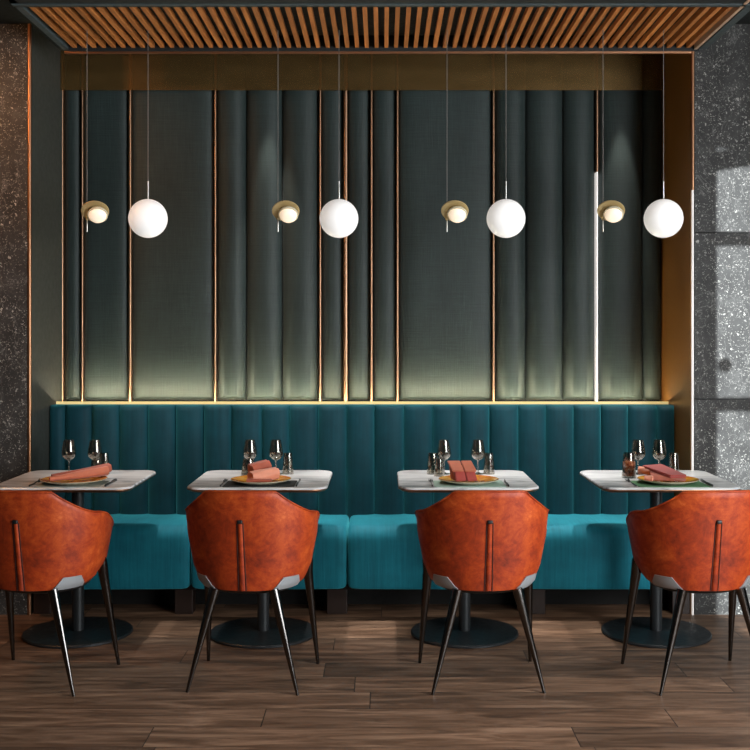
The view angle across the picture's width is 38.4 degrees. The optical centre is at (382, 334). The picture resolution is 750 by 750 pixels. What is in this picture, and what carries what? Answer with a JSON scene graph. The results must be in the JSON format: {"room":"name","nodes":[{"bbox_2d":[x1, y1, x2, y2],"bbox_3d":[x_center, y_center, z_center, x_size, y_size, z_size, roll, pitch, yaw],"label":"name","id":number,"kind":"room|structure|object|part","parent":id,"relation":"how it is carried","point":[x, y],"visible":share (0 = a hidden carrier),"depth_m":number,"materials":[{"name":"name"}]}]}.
{"room":"restaurant","nodes":[
{"label":"restaurant","id":0,"kind":"room"},
{"bbox_2d":[0,24,27,614],"bbox_3d":[-2.574,-0.082,5.660,1.452,3.075,0.120,0,0,0],"label":"wall","id":1,"kind":"structure","parent":0,"point":[13,37],"depth_m":5.60,"materials":[{"name":"stone"}]},
{"bbox_2d":[28,24,31,614],"bbox_3d":[-1.841,-0.082,5.604,0.017,3.075,0.020,0,0,0],"label":"trim","id":2,"kind":"structure","parent":1,"relation":"attached to","point":[29,25],"depth_m":5.59,"materials":[{"name":"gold metal"}]},
{"bbox_2d":[32,26,65,612],"bbox_3d":[-1.842,-0.082,5.926,0.012,3.075,0.628,0,0,0],"label":"wall","id":3,"kind":"structure","parent":0,"point":[46,57],"depth_m":5.84,"materials":[{"name":"grey paint"}]},
{"bbox_2d":[62,54,65,400],"bbox_3d":[-1.839,-0.614,6.192,0.015,1.990,0.065,0,0,0],"label":"trim","id":4,"kind":"structure","parent":3,"relation":"attached to","point":[63,55],"depth_m":6.17,"materials":[{"name":"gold metal"}]},
{"bbox_2d":[66,56,659,400],"bbox_3d":[-0.116,-0.082,6.280,3.464,3.075,0.080,0,0,0],"label":"wall","id":5,"kind":"structure","parent":0,"point":[246,56],"depth_m":6.24,"materials":[{"name":"gold metal"}]},
{"bbox_2d":[65,55,80,398],"bbox_3d":[-1.785,-0.616,6.205,0.095,1.976,0.066,0,0,0],"label":"wall panel","id":6,"kind":"object","parent":5,"relation":"attached to","point":[72,62],"visible":1,"depth_m":6.18,"materials":[{"name":"fabric"}]},
{"bbox_2d":[81,54,85,400],"bbox_3d":[-1.723,-0.614,6.193,0.009,1.990,0.063,0,0,0],"label":"trim","id":7,"kind":"structure","parent":5,"relation":"attached to","point":[82,55],"depth_m":6.16,"materials":[{"name":"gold metal"}]},
{"bbox_2d":[84,55,128,398],"bbox_3d":[-1.592,-0.616,6.202,0.256,1.976,0.071,0,0,0],"label":"wall panel","id":8,"kind":"object","parent":5,"relation":"attached to","point":[106,77],"visible":0.98,"depth_m":6.17,"materials":[{"name":"fabric"}]},
{"bbox_2d":[129,54,133,400],"bbox_3d":[-1.450,-0.614,6.193,0.014,1.990,0.065,0,0,0],"label":"trim","id":9,"kind":"structure","parent":5,"relation":"attached to","point":[130,55],"depth_m":6.16,"materials":[{"name":"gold metal"}]},
{"bbox_2d":[133,55,213,398],"bbox_3d":[-1.208,-0.616,6.202,0.472,1.976,0.071,0,0,0],"label":"wall panel","id":10,"kind":"object","parent":5,"relation":"attached to","point":[173,95],"visible":0.97,"depth_m":6.17,"materials":[{"name":"fabric"}]},
{"bbox_2d":[214,54,217,400],"bbox_3d":[-0.962,-0.614,6.193,0.011,1.990,0.064,0,0,0],"label":"trim","id":11,"kind":"structure","parent":5,"relation":"attached to","point":[215,55],"depth_m":6.16,"materials":[{"name":"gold metal"}]},
{"bbox_2d":[217,54,246,398],"bbox_3d":[-0.872,-0.616,6.192,0.167,1.976,0.091,0,0,0],"label":"wall panel","id":12,"kind":"object","parent":5,"relation":"attached to","point":[231,68],"visible":1,"depth_m":6.15,"materials":[{"name":"fabric"}]},
{"bbox_2d":[247,54,282,398],"bbox_3d":[-0.683,-0.616,6.192,0.204,1.976,0.091,0,0,0],"label":"wall panel","id":13,"kind":"object","parent":5,"relation":"attached to","point":[264,71],"visible":1,"depth_m":6.15,"materials":[{"name":"fabric"}]},
{"bbox_2d":[283,54,318,398],"bbox_3d":[-0.475,-0.616,6.192,0.207,1.976,0.091,0,0,0],"label":"wall panel","id":14,"kind":"object","parent":5,"relation":"attached to","point":[300,71],"visible":1,"depth_m":6.16,"materials":[{"name":"fabric"}]},
{"bbox_2d":[319,54,321,400],"bbox_3d":[-0.360,-0.614,6.193,0.011,1.990,0.064,0,0,0],"label":"trim","id":15,"kind":"structure","parent":5,"relation":"attached to","point":[320,56],"depth_m":6.16,"materials":[{"name":"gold metal"}]},
{"bbox_2d":[322,55,342,398],"bbox_3d":[-0.292,-0.616,6.205,0.118,1.976,0.066,0,0,0],"label":"wall panel","id":16,"kind":"object","parent":5,"relation":"attached to","point":[332,65],"visible":0.94,"depth_m":6.18,"materials":[{"name":"fabric"}]},
{"bbox_2d":[344,54,347,400],"bbox_3d":[-0.214,-0.614,6.191,0.022,1.990,0.068,0,0,0],"label":"trim","id":17,"kind":"structure","parent":5,"relation":"attached to","point":[345,55],"depth_m":6.16,"materials":[{"name":"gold metal"}]},
{"bbox_2d":[349,55,369,398],"bbox_3d":[-0.138,-0.616,6.205,0.121,1.976,0.066,0,0,0],"label":"wall panel","id":18,"kind":"object","parent":5,"relation":"attached to","point":[359,65],"visible":0.96,"depth_m":6.18,"materials":[{"name":"fabric"}]},
{"bbox_2d":[371,54,372,400],"bbox_3d":[-0.066,-0.614,6.193,0.011,1.990,0.064,0,0,0],"label":"trim","id":19,"kind":"structure","parent":5,"relation":"attached to","point":[371,54],"depth_m":6.16,"materials":[{"name":"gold metal"}]},
{"bbox_2d":[374,55,394,398],"bbox_3d":[0.009,-0.616,6.205,0.127,1.976,0.066,0,0,0],"label":"wall panel","id":20,"kind":"object","parent":5,"relation":"attached to","point":[384,65],"visible":1,"depth_m":6.18,"materials":[{"name":"fabric"}]},
{"bbox_2d":[396,54,397,400],"bbox_3d":[0.083,-0.614,6.193,0.011,1.990,0.064,0,0,0],"label":"trim","id":21,"kind":"structure","parent":5,"relation":"attached to","point":[397,54],"depth_m":6.16,"materials":[{"name":"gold metal"}]},
{"bbox_2d":[399,55,490,398],"bbox_3d":[0.360,-0.616,6.202,0.529,1.976,0.071,0,0,0],"label":"wall panel","id":22,"kind":"object","parent":5,"relation":"attached to","point":[445,100],"visible":0.98,"depth_m":6.17,"materials":[{"name":"fabric"}]},
{"bbox_2d":[492,54,494,400],"bbox_3d":[0.634,-0.614,6.193,0.011,1.990,0.064,0,0,0],"label":"trim","id":23,"kind":"structure","parent":5,"relation":"attached to","point":[493,55],"depth_m":6.16,"materials":[{"name":"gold metal"}]},
{"bbox_2d":[495,54,524,398],"bbox_3d":[0.734,-0.616,6.192,0.173,1.976,0.091,0,0,0],"label":"wall panel","id":24,"kind":"object","parent":5,"relation":"attached to","point":[509,68],"visible":0.9,"depth_m":6.16,"materials":[{"name":"fabric"}]},
{"bbox_2d":[525,54,561,398],"bbox_3d":[0.928,-0.616,6.192,0.210,1.976,0.091,0,0,0],"label":"wall panel","id":25,"kind":"object","parent":5,"relation":"attached to","point":[543,72],"visible":1,"depth_m":6.16,"materials":[{"name":"fabric"}]},
{"bbox_2d":[562,54,593,398],"bbox_3d":[1.126,-0.616,6.192,0.181,1.976,0.091,0,0,0],"label":"wall panel","id":26,"kind":"object","parent":5,"relation":"attached to","point":[577,69],"visible":1,"depth_m":6.16,"materials":[{"name":"fabric"}]},
{"bbox_2d":[594,172,597,400],"bbox_3d":[1.227,-0.277,6.194,0.008,1.316,0.063,0,0,0],"label":"trim","id":27,"kind":"structure","parent":5,"relation":"attached to","point":[596,173],"depth_m":6.19,"materials":[{"name":"silver metal"}]},
{"bbox_2d":[594,54,597,172],"bbox_3d":[1.227,-1.272,6.193,0.013,0.674,0.065,0,0,0],"label":"trim","id":28,"kind":"structure","parent":5,"relation":"attached to","point":[596,55],"depth_m":6.16,"materials":[{"name":"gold metal"}]},
{"bbox_2d":[598,54,641,398],"bbox_3d":[1.369,-0.616,6.192,0.247,1.976,0.091,0,0,0],"label":"wall panel","id":29,"kind":"object","parent":5,"relation":"attached to","point":[619,75],"visible":1,"depth_m":6.16,"materials":[{"name":"fabric"}]},
{"bbox_2d":[642,55,660,398],"bbox_3d":[1.549,-0.616,6.205,0.106,1.976,0.066,0,0,0],"label":"wall panel","id":30,"kind":"object","parent":5,"relation":"attached to","point":[651,64],"visible":0.98,"depth_m":6.18,"materials":[{"name":"fabric"}]},
{"bbox_2d":[0,604,749,749],"bbox_3d":[-0.100,1.496,2.420,6.600,0.080,7.840,0,0,0],"label":"floor","id":31,"kind":"structure","parent":0,"point":[368,689],"depth_m":4.42,"materials":[{"name":"brown wood"}]},
{"bbox_2d":[0,490,119,696],"bbox_3d":[-1.446,1.040,4.547,0.567,0.835,0.500,0,0,8],"label":"shell chair","id":32,"kind":"object","parent":31,"relation":"on","point":[50,544],"visible":1,"depth_m":4.36,"materials":[{"name":"orange leather"}]},
{"bbox_3d":[-1.644,1.198,4.750,0.050,0.520,0.155,0,0,4],"label":"leg","id":33,"kind":"part","parent":32,"relation":"part of","materials":[{"name":"grey metal"}]},
{"bbox_3d":[-1.304,1.245,4.360,0.138,0.425,0.035,0,0,30],"label":"leg","id":34,"kind":"part","parent":32,"relation":"part of","materials":[{"name":"grey metal"}]},
{"bbox_3d":[-1.200,1.198,4.688,0.050,0.520,0.155,0,0,12],"label":"leg","id":35,"kind":"part","parent":32,"relation":"part of","materials":[{"name":"grey metal"}]},
{"bbox_2d":[0,470,155,648],"bbox_3d":[-1.488,1.078,5.250,0.652,0.756,0.652,0,0,0],"label":"pedestal table","id":36,"kind":"object","parent":31,"relation":"on","point":[81,631],"visible":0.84,"depth_m":5.22,"materials":[{"name":"grey stone"}]},
{"bbox_2d":[34,480,109,486],"bbox_3d":[-1.457,0.699,5.055,0.300,0.002,0.210,0,0,0],"label":"placemat","id":37,"kind":"object","parent":36,"relation":"on","point":[100,483],"visible":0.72,"depth_m":4.99,"materials":[{"name":"fabric"}]},
{"bbox_2d":[40,476,107,484],"bbox_3d":[-1.457,0.687,5.075,0.309,0.022,0.309,0,0,0],"label":"dinner plate","id":38,"kind":"object","parent":37,"relation":"on","point":[82,481],"visible":0.74,"depth_m":5.07,"materials":[{"name":"beige ceramic"}]},
{"bbox_2d":[49,466,108,480],"bbox_3d":[-1.442,0.655,5.097,0.275,0.055,0.062,0,0,-28],"label":"rolled napkin","id":39,"kind":"object","parent":38,"relation":"on","point":[104,470],"visible":1,"depth_m":5.09,"materials":[{"name":"pink fabric"}]},
{"bbox_2d":[51,463,111,475],"bbox_3d":[-1.443,0.651,5.156,0.288,0.055,0.060,0,0,-39],"label":"rolled napkin","id":40,"kind":"object","parent":38,"relation":"on","point":[106,464],"visible":0.48,"depth_m":5.17,"materials":[{"name":"pink fabric"}]},
{"bbox_2d":[104,479,116,486],"bbox_3d":[-1.281,0.695,5.065,0.008,0.019,0.210,0,0,0],"label":"knife","id":41,"kind":"object","parent":36,"relation":"on","point":[113,480],"visible":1,"depth_m":5.05,"materials":[{"name":"grey metal"}]},
{"bbox_2d":[185,490,319,695],"bbox_3d":[-0.556,1.040,4.547,0.567,0.835,0.500,0,0,5],"label":"shell chair","id":42,"kind":"object","parent":31,"relation":"on","point":[241,541],"visible":1,"depth_m":4.37,"materials":[{"name":"orange leather"}]},
{"bbox_3d":[-0.737,1.245,4.396,0.138,0.425,0.035,0,0,-17],"label":"leg","id":43,"kind":"part","parent":42,"relation":"part of","materials":[{"name":"grey metal"}]},
{"bbox_3d":[-0.764,1.198,4.739,0.050,0.520,0.155,0,0,1],"label":"leg","id":44,"kind":"part","parent":42,"relation":"part of","materials":[{"name":"grey metal"}]},
{"bbox_3d":[-0.404,1.245,4.367,0.138,0.425,0.035,0,0,27],"label":"leg","id":45,"kind":"part","parent":42,"relation":"part of","materials":[{"name":"grey metal"}]},
{"bbox_3d":[-0.317,1.198,4.700,0.050,0.520,0.155,0,0,9],"label":"leg","id":46,"kind":"part","parent":42,"relation":"part of","materials":[{"name":"grey metal"}]},
{"bbox_2d":[187,470,331,648],"bbox_3d":[-0.584,1.078,5.250,0.652,0.756,0.652,0,0,0],"label":"pedestal table","id":47,"kind":"object","parent":31,"relation":"on","point":[261,631],"visible":0.75,"depth_m":5.21,"materials":[{"name":"white stone"}]},
{"bbox_2d":[222,480,296,486],"bbox_3d":[-0.575,0.699,5.055,0.330,0.002,0.210,0,0,0],"label":"placemat","id":48,"kind":"object","parent":47,"relation":"on","point":[290,483],"visible":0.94,"depth_m":4.99,"materials":[{"name":"fabric"}]},
{"bbox_2d":[231,475,290,484],"bbox_3d":[-0.575,0.687,5.075,0.286,0.021,0.286,0,0,0],"label":"dinner plate","id":49,"kind":"object","parent":48,"relation":"on","point":[240,479],"visible":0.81,"depth_m":5.06,"materials":[{"name":"beige ceramic"}]},
{"bbox_2d":[247,460,271,471],"bbox_3d":[-0.590,0.639,5.149,0.105,0.079,0.075,0,0,-35],"label":"rolled napkin","id":50,"kind":"object","parent":49,"relation":"on","point":[263,464],"visible":0.66,"depth_m":5.13,"materials":[{"name":"pink fabric"}]},
{"bbox_2d":[247,467,279,479],"bbox_3d":[-0.563,0.658,5.069,0.140,0.061,0.072,0,0,-33],"label":"rolled napkin","id":51,"kind":"object","parent":49,"relation":"on","point":[273,473],"visible":0.84,"depth_m":5.05,"materials":[{"name":"pink fabric"}]},
{"bbox_2d":[282,453,293,474],"bbox_3d":[-0.478,0.647,5.420,0.058,0.105,0.058,0,0,0],"label":"salt shaker","id":52,"kind":"object","parent":47,"relation":"on","point":[285,472],"visible":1,"depth_m":5.42,"materials":[{"name":"clear glass"}]},
{"bbox_2d":[34,404,689,613],"bbox_3d":[-0.116,0.922,5.760,3.445,1.068,0.541,0,0,0],"label":"banquette","id":53,"kind":"object","parent":31,"relation":"on","point":[367,549],"visible":0.65,"depth_m":5.89,"materials":[{"name":"teal fabric"}]},
{"bbox_3d":[-1.778,1.387,5.656,0.089,0.137,0.088,0,0,0],"label":"leg","id":54,"kind":"part","parent":53,"relation":"part of","materials":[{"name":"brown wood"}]},
{"bbox_2d":[84,514,190,588],"bbox_3d":[-1.409,1.139,5.707,0.840,0.328,0.436,0,0,0],"label":"seat cushion","id":55,"kind":"object","parent":53,"relation":"on","point":[146,551],"depth_m":5.49,"materials":[{"name":"teal fabric"}]},
{"bbox_3d":[-1.039,1.387,5.656,0.094,0.137,0.088,0,0,0],"label":"leg","id":56,"kind":"part","parent":53,"relation":"part of","materials":[{"name":"brown wood"}]},
{"bbox_2d":[191,514,348,588],"bbox_3d":[-0.585,1.139,5.707,0.796,0.328,0.436,0,0,0],"label":"seat cushion","id":57,"kind":"object","parent":53,"relation":"on","point":[330,557],"depth_m":5.49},
{"bbox_3d":[-0.240,1.387,5.656,0.104,0.137,0.088,0,0,0],"label":"leg","id":58,"kind":"part","parent":53,"relation":"part of","materials":[{"name":"brown wood"}]},
{"bbox_3d":[-0.116,0.722,5.962,3.445,0.668,0.137,0,0,0],"label":"backrest","id":59,"kind":"part","parent":53,"relation":"part of","materials":[{"name":"teal fabric"}]},
{"bbox_2d":[56,401,668,404],"bbox_3d":[-0.116,0.414,6.117,3.434,0.083,0.175,0,0,0],"label":"ledge","id":60,"kind":"object","parent":53,"relation":"attached to","point":[57,402],"visible":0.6,"depth_m":6.03,"materials":[{"name":"gold metal"}]},
{"bbox_3d":[-0.116,1.313,5.765,3.420,0.025,0.330,0,0,0],"label":"frame","id":61,"kind":"part","parent":53,"relation":"part of","materials":[{"name":"black wood"}]},
{"bbox_2d":[348,514,444,588],"bbox_3d":[0.217,1.139,5.707,0.796,0.328,0.436,0,0,0],"label":"seat cushion","id":62,"kind":"object","parent":53,"relation":"on","point":[384,550],"depth_m":5.49,"materials":[{"name":"teal fabric"}]},
{"bbox_3d":[0.799,1.387,5.656,0.094,0.137,0.088,0,0,0],"label":"leg","id":63,"kind":"part","parent":53,"relation":"part of","materials":[{"name":"brown wood"}]},
{"bbox_2d":[522,514,649,588],"bbox_3d":[1.109,1.139,5.707,0.976,0.328,0.436,0,0,0],"label":"seat cushion","id":64,"kind":"object","parent":53,"relation":"on","point":[581,551],"depth_m":5.49,"materials":[{"name":"teal fabric"}]},
{"bbox_3d":[1.555,1.387,5.656,0.092,0.137,0.088,0,0,0],"label":"leg","id":65,"kind":"part","parent":53,"relation":"part of","materials":[{"name":"brown wood"}]},
{"bbox_2d":[397,470,538,648],"bbox_3d":[0.398,1.078,5.250,0.652,0.756,0.652,0,0,0],"label":"pedestal table","id":66,"kind":"object","parent":31,"relation":"on","point":[468,632],"visible":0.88,"depth_m":5.21,"materials":[{"name":"white stone"}]},
{"bbox_2d":[427,453,437,474],"bbox_3d":[0.249,0.647,5.420,0.058,0.105,0.058,0,0,0],"label":"salt shaker","id":67,"kind":"object","parent":66,"relation":"on","point":[430,472],"visible":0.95,"depth_m":5.42,"materials":[{"name":"clear glass"}]},
{"bbox_2d":[433,480,505,486],"bbox_3d":[0.403,0.699,5.055,0.330,0.002,0.210,0,0,0],"label":"placemat","id":68,"kind":"object","parent":66,"relation":"on","point":[437,483],"visible":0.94,"depth_m":4.99,"materials":[{"name":"fabric"}]},
{"bbox_2d":[438,475,498,484],"bbox_3d":[0.403,0.687,5.075,0.286,0.021,0.286,0,0,0],"label":"dinner plate","id":69,"kind":"object","parent":68,"relation":"on","point":[481,479],"visible":0.8,"depth_m":5.07,"materials":[{"name":"beige ceramic"}]},
{"bbox_2d":[447,461,476,480],"bbox_3d":[0.374,0.639,5.071,0.133,0.087,0.090,0,0,-4],"label":"folded napkin","id":70,"kind":"object","parent":69,"relation":"on","point":[466,471],"visible":1,"depth_m":5.04,"materials":[{"name":"pink fabric"}]},
{"bbox_2d":[483,453,494,474],"bbox_3d":[0.534,0.647,5.420,0.058,0.105,0.058,0,0,0],"label":"salt shaker","id":71,"kind":"object","parent":66,"relation":"on","point":[487,472],"visible":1,"depth_m":5.42,"materials":[{"name":"clear glass"}]},
{"bbox_2d":[415,490,548,694],"bbox_3d":[0.420,1.040,4.547,0.567,0.835,0.499,0,0,-2],"label":"shell chair","id":72,"kind":"object","parent":31,"relation":"on","point":[471,541],"visible":1,"depth_m":4.37,"materials":[{"name":"orange leather"}]},
{"bbox_3d":[0.189,1.198,4.711,0.050,0.520,0.155,0,0,-6],"label":"leg","id":73,"kind":"part","parent":72,"relation":"part of","materials":[{"name":"grey metal"}]},
{"bbox_3d":[0.261,1.245,4.374,0.138,0.425,0.035,0,0,-24],"label":"leg","id":74,"kind":"part","parent":72,"relation":"part of","materials":[{"name":"grey metal"}]},
{"bbox_3d":[0.637,1.198,4.730,0.050,0.520,0.155,0,0,1],"label":"leg","id":75,"kind":"part","parent":72,"relation":"part of","materials":[{"name":"grey metal"}]},
{"bbox_3d":[0.595,1.245,4.388,0.138,0.425,0.035,0,0,19],"label":"leg","id":76,"kind":"part","parent":72,"relation":"part of","materials":[{"name":"grey metal"}]},
{"bbox_2d":[580,470,740,648],"bbox_3d":[1.332,1.078,5.250,0.652,0.756,0.652,0,0,0],"label":"pedestal table","id":77,"kind":"object","parent":31,"relation":"on","point":[653,631],"visible":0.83,"depth_m":5.22,"materials":[{"name":"white stone"}]},
{"bbox_2d":[622,452,635,478],"bbox_3d":[1.207,0.639,5.280,0.072,0.122,0.072,0,0,0],"label":"tumbler","id":78,"kind":"object","parent":77,"relation":"on","point":[628,469],"visible":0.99,"depth_m":5.25,"materials":[{"name":"clear glass"}]},
{"bbox_2d":[630,480,710,486],"bbox_3d":[1.344,0.699,5.055,0.330,0.002,0.210,0,0,0],"label":"placemat","id":79,"kind":"object","parent":77,"relation":"on","point":[639,483],"visible":0.58,"depth_m":4.99,"materials":[{"name":"green fabric"}]},
{"bbox_2d":[637,475,699,484],"bbox_3d":[1.344,0.687,5.075,0.286,0.021,0.286,0,0,0],"label":"dinner plate","id":80,"kind":"object","parent":79,"relation":"on","point":[689,479],"visible":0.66,"depth_m":5.02,"materials":[{"name":"gold metal"}]},
{"bbox_2d":[638,466,650,474],"bbox_3d":[1.268,0.655,5.193,0.068,0.041,0.052,0,0,20],"label":"rolled napkin","id":81,"kind":"object","parent":80,"relation":"on","point":[641,470],"visible":0.65,"depth_m":5.18,"materials":[{"name":"pink fabric"}]},
{"bbox_2d":[644,475,653,480],"bbox_3d":[1.241,0.668,5.022,0.034,0.027,0.033,0,0,30],"label":"rolled napkin","id":82,"kind":"object","parent":80,"relation":"on","point":[647,477],"visible":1,"depth_m":5.01,"materials":[{"name":"pink fabric"}]},
{"bbox_2d":[643,464,685,481],"bbox_3d":[1.325,0.650,5.066,0.133,0.062,0.198,0,0,-36],"label":"folded napkin","id":83,"kind":"object","parent":80,"relation":"on","point":[660,472],"visible":0.99,"depth_m":5.05,"materials":[{"name":"pink fabric"}]},
{"bbox_2d":[700,479,712,486],"bbox_3d":[1.520,0.695,5.065,0.008,0.019,0.210,0,0,0],"label":"knife","id":84,"kind":"object","parent":77,"relation":"on","point":[701,480],"visible":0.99,"depth_m":5.06,"materials":[{"name":"grey metal"}]},
{"bbox_2d":[621,490,749,695],"bbox_3d":[1.329,1.040,4.547,0.567,0.835,0.500,0,0,-5],"label":"shell chair","id":85,"kind":"object","parent":31,"relation":"on","point":[697,542],"visible":1,"depth_m":4.37,"materials":[{"name":"orange leather"}]},
{"bbox_3d":[1.089,1.198,4.698,0.050,0.520,0.155,0,0,-9],"label":"leg","id":86,"kind":"part","parent":85,"relation":"part of","materials":[{"name":"grey metal"}]},
{"bbox_3d":[1.178,1.245,4.366,0.138,0.425,0.035,0,0,-27],"label":"leg","id":87,"kind":"part","parent":85,"relation":"part of","materials":[{"name":"grey metal"}]},
{"bbox_3d":[1.535,1.198,4.741,0.050,0.520,0.155,0,0,-2],"label":"leg","id":88,"kind":"part","parent":85,"relation":"part of","materials":[{"name":"grey metal"}]},
{"bbox_3d":[1.511,1.245,4.398,0.138,0.425,0.035,0,0,16],"label":"leg","id":89,"kind":"part","parent":85,"relation":"part of","materials":[{"name":"grey metal"}]},
{"bbox_2d":[0,0,749,55],"bbox_3d":[-0.100,-1.669,2.420,6.600,0.100,7.840,0,0,0],"label":"ceiling","id":90,"kind":"structure","parent":0,"point":[9,14],"depth_m":5.96,"materials":[{"name":"grey paint"}]},
{"bbox_2d":[660,54,690,613],"bbox_3d":[1.610,-0.082,5.926,0.012,3.075,0.628,0,0,0],"label":"wall","id":91,"kind":"structure","parent":0,"point":[675,249],"depth_m":5.84,"materials":[{"name":"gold metal"}]},
{"bbox_2d":[690,51,693,189],"bbox_3d":[1.613,-1.187,5.604,0.017,0.864,0.020,0,0,0],"label":"trim","id":92,"kind":"structure","parent":91,"relation":"attached to","point":[692,52],"depth_m":5.59,"materials":[{"name":"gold metal"}]},
{"bbox_2d":[691,190,693,614],"bbox_3d":[1.613,0.351,5.605,0.010,2.211,0.018,0,0,0],"label":"trim","id":93,"kind":"structure","parent":91,"relation":"attached to","point":[692,191],"depth_m":5.60,"materials":[{"name":"metal"}]},
{"bbox_2d":[694,24,749,614],"bbox_3d":[2.361,-0.082,5.660,1.478,3.075,0.120,0,0,0],"label":"wall","id":94,"kind":"structure","parent":0,"point":[721,70],"depth_m":5.60,"materials":[{"name":"stone"}]}
]}

